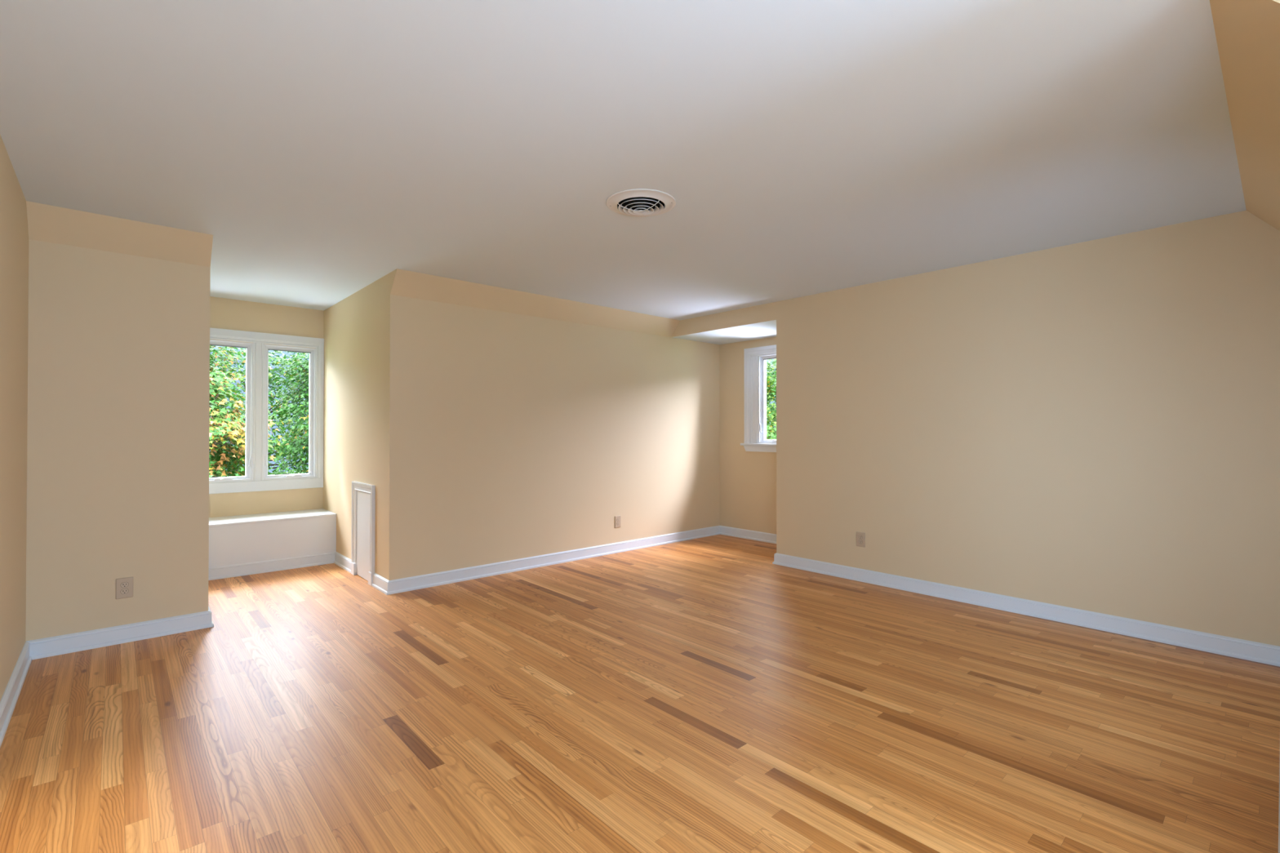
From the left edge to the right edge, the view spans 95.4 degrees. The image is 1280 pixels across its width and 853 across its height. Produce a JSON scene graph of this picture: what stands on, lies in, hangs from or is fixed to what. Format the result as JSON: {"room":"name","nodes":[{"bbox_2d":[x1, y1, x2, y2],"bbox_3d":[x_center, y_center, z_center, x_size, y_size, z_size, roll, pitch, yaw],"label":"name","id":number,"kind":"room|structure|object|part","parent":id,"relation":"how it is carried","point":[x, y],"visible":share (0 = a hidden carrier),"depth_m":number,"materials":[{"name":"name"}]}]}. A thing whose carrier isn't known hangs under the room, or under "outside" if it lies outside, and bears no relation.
{"room":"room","nodes":[
{"label":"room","id":0,"kind":"room"},
{"bbox_2d":[0,134,28,700],"bbox_3d":[-1.051,0.021,0.525,0.140,2.484,7.367,0,-1,-42],"label":"wall","id":1,"kind":"structure","parent":0,"point":[14,231],"depth_m":2.73,"materials":[{"name":"beige paint"}]},
{"bbox_2d":[0,641,31,747],"bbox_3d":[-0.989,1.213,0.572,0.027,0.102,7.087,0,-1,-42],"label":"baseboard","id":2,"kind":"structure","parent":1,"relation":"attached to","point":[8,701],"depth_m":2.69,"materials":[{"name":"white paint"}]},
{"bbox_2d":[25,200,213,641],"bbox_3d":[-3.071,0.041,3.472,0.809,2.484,0.285,0,-1,-42],"label":"wall pier","id":3,"kind":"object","parent":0,"point":[118,327],"visible":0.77,"depth_m":3.44,"materials":[{"name":"beige paint"}]},
{"bbox_2d":[26,610,213,660],"bbox_3d":[-3.054,1.232,3.464,0.836,0.102,0.027,0,-1,-42],"label":"baseboard","id":4,"kind":"object","parent":3,"relation":"attached to","point":[41,648],"visible":0.98,"depth_m":3.43,"materials":[{"name":"white paint"}]},
{"bbox_2d":[115,577,133,599],"bbox_3d":[-3.069,0.962,3.465,0.079,0.121,0.009,0,-1,-42],"label":"wall outlet","id":5,"kind":"object","parent":3,"relation":"attached to","point":[124,586],"visible":1,"depth_m":3.46,"materials":[{"name":"beige plastic"}]},
{"bbox_2d":[120,588,128,594],"bbox_3d":[-3.068,0.982,3.463,0.036,0.030,0.005,0,-1,-42],"label":"receptacle","id":6,"kind":"object","parent":5,"relation":"attached to","point":[123,591],"depth_m":3.46,"materials":[{"name":"beige plastic"}]},
{"bbox_2d":[120,582,128,587],"bbox_3d":[-3.068,0.943,3.463,0.036,0.030,0.005,0,-1,-42],"label":"receptacle","id":7,"kind":"object","parent":5,"relation":"attached to","point":[123,584],"depth_m":3.46,"materials":[{"name":"beige plastic"}]},
{"bbox_2d":[208,296,324,517],"bbox_3d":[-3.696,0.056,5.610,1.126,2.484,0.140,0,-1,-42],"label":"wall","id":8,"kind":"structure","parent":0,"point":[224,313],"depth_m":5.60,"materials":[{"name":"beige paint"}]},
{"bbox_2d":[208,327,324,493],"bbox_3d":[-3.689,-0.141,5.604,1.125,1.515,0.158,0,-1,-42],"label":"window","id":9,"kind":"structure","parent":8,"relation":"in","point":[256,478],"depth_m":5.59,"materials":[{"name":"white paint"}]},
{"bbox_3d":[-3.859,0.485,5.389,0.138,0.026,0.024,0,-1,-42],"label":"crank handle","id":10,"kind":"part","parent":9,"relation":"part of","materials":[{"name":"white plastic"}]},
{"bbox_3d":[-3.889,-0.140,5.427,0.421,1.284,0.045,0,-1,-42],"label":"sash","id":11,"kind":"part","parent":9,"relation":"part of","materials":[{"name":"white plastic"}]},
{"bbox_3d":[-3.864,0.502,5.394,0.425,0.012,0.043,0,-1,-42],"label":"sill","id":12,"kind":"part","parent":9,"relation":"part of","materials":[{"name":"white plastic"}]},
{"bbox_3d":[-3.464,0.505,5.754,0.425,0.012,0.043,0,-1,-42],"label":"sill","id":13,"kind":"part","parent":9,"relation":"part of","materials":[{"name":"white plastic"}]},
{"bbox_3d":[-3.489,-0.137,5.787,0.421,1.284,0.045,0,-1,-42],"label":"sash","id":14,"kind":"part","parent":9,"relation":"part of","materials":[{"name":"white plastic"}]},
{"bbox_3d":[-3.432,0.488,5.774,0.138,0.026,0.024,0,-1,-42],"label":"crank handle","id":15,"kind":"part","parent":9,"relation":"part of","materials":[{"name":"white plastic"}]},
{"bbox_2d":[323,276,383,580],"bbox_3d":[-2.625,0.055,5.368,0.140,2.484,1.934,0,-1,-42],"label":"wall","id":16,"kind":"structure","parent":0,"point":[353,334],"depth_m":5.20,"materials":[{"name":"beige paint"}]},
{"bbox_2d":[333,551,351,573],"bbox_3d":[-2.723,1.246,5.343,0.027,0.102,0.571,0,-1,-42],"label":"baseboard","id":17,"kind":"structure","parent":16,"relation":"attached to","point":[340,560],"depth_m":5.34,"materials":[{"name":"white paint"}]},
{"bbox_2d":[351,480,375,586],"bbox_3d":[-2.351,0.888,4.931,0.030,0.812,0.545,0,-1,-42],"label":"door","id":18,"kind":"structure","parent":16,"relation":"in","point":[363,495],"depth_m":4.94,"materials":[{"name":"white paint"}]},
{"bbox_2d":[371,573,388,595],"bbox_3d":[-2.048,1.241,4.595,0.027,0.102,0.359,0,-1,-42],"label":"baseboard","id":19,"kind":"structure","parent":16,"relation":"attached to","point":[380,583],"depth_m":4.59,"materials":[{"name":"white paint"}]},
{"bbox_2d":[382,268,719,580],"bbox_3d":[-0.427,0.059,5.857,4.059,2.484,0.285,0,-1,-42],"label":"wall","id":20,"kind":"structure","parent":0,"point":[517,424],"depth_m":5.34,"materials":[{"name":"beige paint"}]},
{"bbox_2d":[386,525,719,595],"bbox_3d":[-0.482,1.250,5.784,3.946,0.102,0.027,0,-1,-42],"label":"baseboard","id":21,"kind":"structure","parent":20,"relation":"attached to","point":[414,583],"depth_m":5.35,"materials":[{"name":"white paint"}]},
{"bbox_2d":[614,515,621,528],"bbox_3d":[-0.228,0.986,6.027,0.079,0.121,0.009,0,-1,-42],"label":"wall outlet","id":22,"kind":"object","parent":20,"relation":"attached to","point":[617,518],"visible":1,"depth_m":6.02,"materials":[{"name":"beige plastic"}]},
{"bbox_2d":[0,0,1246,319],"bbox_3d":[0.527,-1.261,3.259,6.134,0.120,9.301,0,-1,-42],"label":"ceiling","id":23,"kind":"structure","parent":0,"point":[326,149],"depth_m":2.35,"materials":[{"name":"white paint"}]},
{"bbox_2d":[605,188,675,217],"bbox_3d":[0.005,-1.178,3.132,0.376,0.048,0.376,0,-1,-42],"label":"ceiling vent","id":24,"kind":"object","parent":23,"relation":"in","point":[638,202],"visible":1,"depth_m":3.09,"materials":[{"name":"white metal"}]},
{"bbox_2d":[0,534,1279,852],"bbox_3d":[0.496,1.283,3.214,6.321,0.001,9.301,0,-1,-42],"label":"floor","id":25,"kind":"structure","parent":0,"point":[704,695],"depth_m":2.44,"materials":[{"name":"brown wood"}]},
{"bbox_2d":[208,508,336,568],"bbox_3d":[-3.482,1.064,5.365,1.124,0.465,0.497,0,-1,-42],"label":"window seat","id":26,"kind":"object","parent":25,"relation":"on","point":[249,538],"visible":0.54,"depth_m":5.24,"materials":[{"name":"white paint"}]},
{"bbox_2d":[208,551,335,580],"bbox_3d":[-3.314,1.244,5.177,1.126,0.102,0.027,0,-1,-42],"label":"baseboard","id":27,"kind":"structure","parent":26,"relation":"attached to","point":[275,565],"depth_m":5.18,"materials":[{"name":"white paint"}]},
{"bbox_3d":[-3.482,0.841,5.367,1.124,0.020,0.497,0,-1,-42],"label":"seat","id":28,"kind":"part","parent":26,"relation":"part of","materials":[{"name":"white paint"}]},
{"bbox_2d":[681,323,776,344],"bbox_3d":[1.186,-1.058,6.374,0.701,0.100,1.409,0,-1,-42],"label":"ceiling","id":29,"kind":"structure","parent":0,"point":[767,331],"depth_m":6.47,"materials":[{"name":"white paint"}]},
{"bbox_2d":[719,336,776,533],"bbox_3d":[1.545,0.065,6.596,0.140,2.484,1.549,0,-1,-42],"label":"wall","id":30,"kind":"structure","parent":0,"point":[747,479],"depth_m":6.90,"materials":[{"name":"beige paint"}]},
{"bbox_2d":[720,525,776,543],"bbox_3d":[1.435,1.256,6.583,0.027,0.102,1.409,0,-1,-42],"label":"baseboard","id":31,"kind":"structure","parent":30,"relation":"attached to","point":[726,531],"depth_m":6.76,"materials":[{"name":"white paint"}]},
{"bbox_2d":[740,344,776,452],"bbox_3d":[1.545,-0.312,6.564,0.175,1.202,0.905,0,-1,-42],"label":"window","id":32,"kind":"structure","parent":30,"relation":"in","point":[755,359],"depth_m":6.71,"materials":[{"name":"white paint"}]},
{"bbox_3d":[1.532,0.179,6.540,0.043,0.012,0.426,0,-1,-42],"label":"sill","id":33,"kind":"part","parent":32,"relation":"part of","materials":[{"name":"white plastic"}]},
{"bbox_3d":[1.561,-0.312,6.569,0.045,0.982,0.422,0,-1,-42],"label":"sash","id":34,"kind":"part","parent":32,"relation":"part of","materials":[{"name":"white plastic"}]},
{"bbox_2d":[671,210,1279,646],"bbox_3d":[2.004,0.053,4.832,0.140,2.484,4.784,0,-1,-42],"label":"wall","id":35,"kind":"structure","parent":0,"point":[1093,425],"depth_m":3.86,"materials":[{"name":"beige paint"}]},
{"bbox_2d":[856,531,865,546],"bbox_3d":[1.851,0.949,4.884,0.009,0.121,0.079,0,-1,-42],"label":"wall outlet","id":36,"kind":"object","parent":35,"relation":"attached to","point":[860,536],"visible":1,"depth_m":4.88,"materials":[{"name":"beige plastic"}]},
{"bbox_2d":[772,553,1279,666],"bbox_3d":[2.357,1.241,4.306,0.027,0.102,3.263,0,-1,-42],"label":"baseboard","id":37,"kind":"structure","parent":35,"relation":"attached to","point":[1263,653],"depth_m":3.84,"materials":[{"name":"white paint"}]},
{"bbox_2d":[1209,0,1279,231],"bbox_3d":[2.529,0.035,2.275,2.504,2.484,0.285,0,-1,-42],"label":"wall","id":38,"kind":"structure","parent":0,"point":[1247,32],"depth_m":1.95,"materials":[{"name":"beige paint"}]},
{"bbox_2d":[1278,758,1279,852],"bbox_3d":[2.511,1.226,2.266,2.532,0.102,0.027,0,-1,-42],"label":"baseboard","id":39,"kind":"structure","parent":38,"relation":"attached to","point":[1279,758],"depth_m":1.87,"materials":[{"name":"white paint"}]},
{"label":"outside","id":40,"kind":"structure","parent":0,"visible":0},
{"bbox_3d":[-2.625,4.585,17.804,100.000,0.200,110.000,0,-1,-42],"label":"ground","id":41,"kind":"structure","parent":40,"visible":0},
{"bbox_2d":[208,345,297,477],"bbox_3d":[-6.797,1.448,8.534,3.120,6.053,2.832,0,0,-23],"label":"maple tree","id":42,"kind":"object","parent":41,"relation":"on","point":[217,433],"visible":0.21,"depth_m":8.68,"materials":[{"name":"green plant"}]},
{"bbox_2d":[208,346,309,476],"bbox_3d":[-9.528,1.084,14.147,8.568,6.861,4.997,0,0,-30],"label":"shade tree","id":43,"kind":"object","parent":41,"relation":"on","point":[277,358],"visible":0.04,"depth_m":14.11,"materials":[{"name":"green plant"}]},
{"bbox_2d":[267,351,309,475],"bbox_3d":[-5.960,1.353,11.929,3.416,6.281,3.034,0,0,-32],"label":"maple tree","id":44,"kind":"object","parent":41,"relation":"on","point":[302,409],"visible":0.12,"depth_m":11.17,"materials":[{"name":"green plant"}]},
{"bbox_2d":[766,358,776,439],"bbox_3d":[2.802,1.476,11.733,3.938,6.070,3.408,0,0,31],"label":"maple tree","id":45,"kind":"object","parent":41,"relation":"on","point":[771,391],"visible":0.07,"depth_m":11.37,"materials":[{"name":"green plant"}]},
{"bbox_2d":[766,368,776,431],"bbox_3d":[4.140,1.094,16.887,5.114,6.896,5.840,0,0,-28],"label":"shade tree","id":46,"kind":"object","parent":41,"relation":"on","point":[771,369],"visible":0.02,"depth_m":16.66,"materials":[{"name":"green plant"}]}
]}

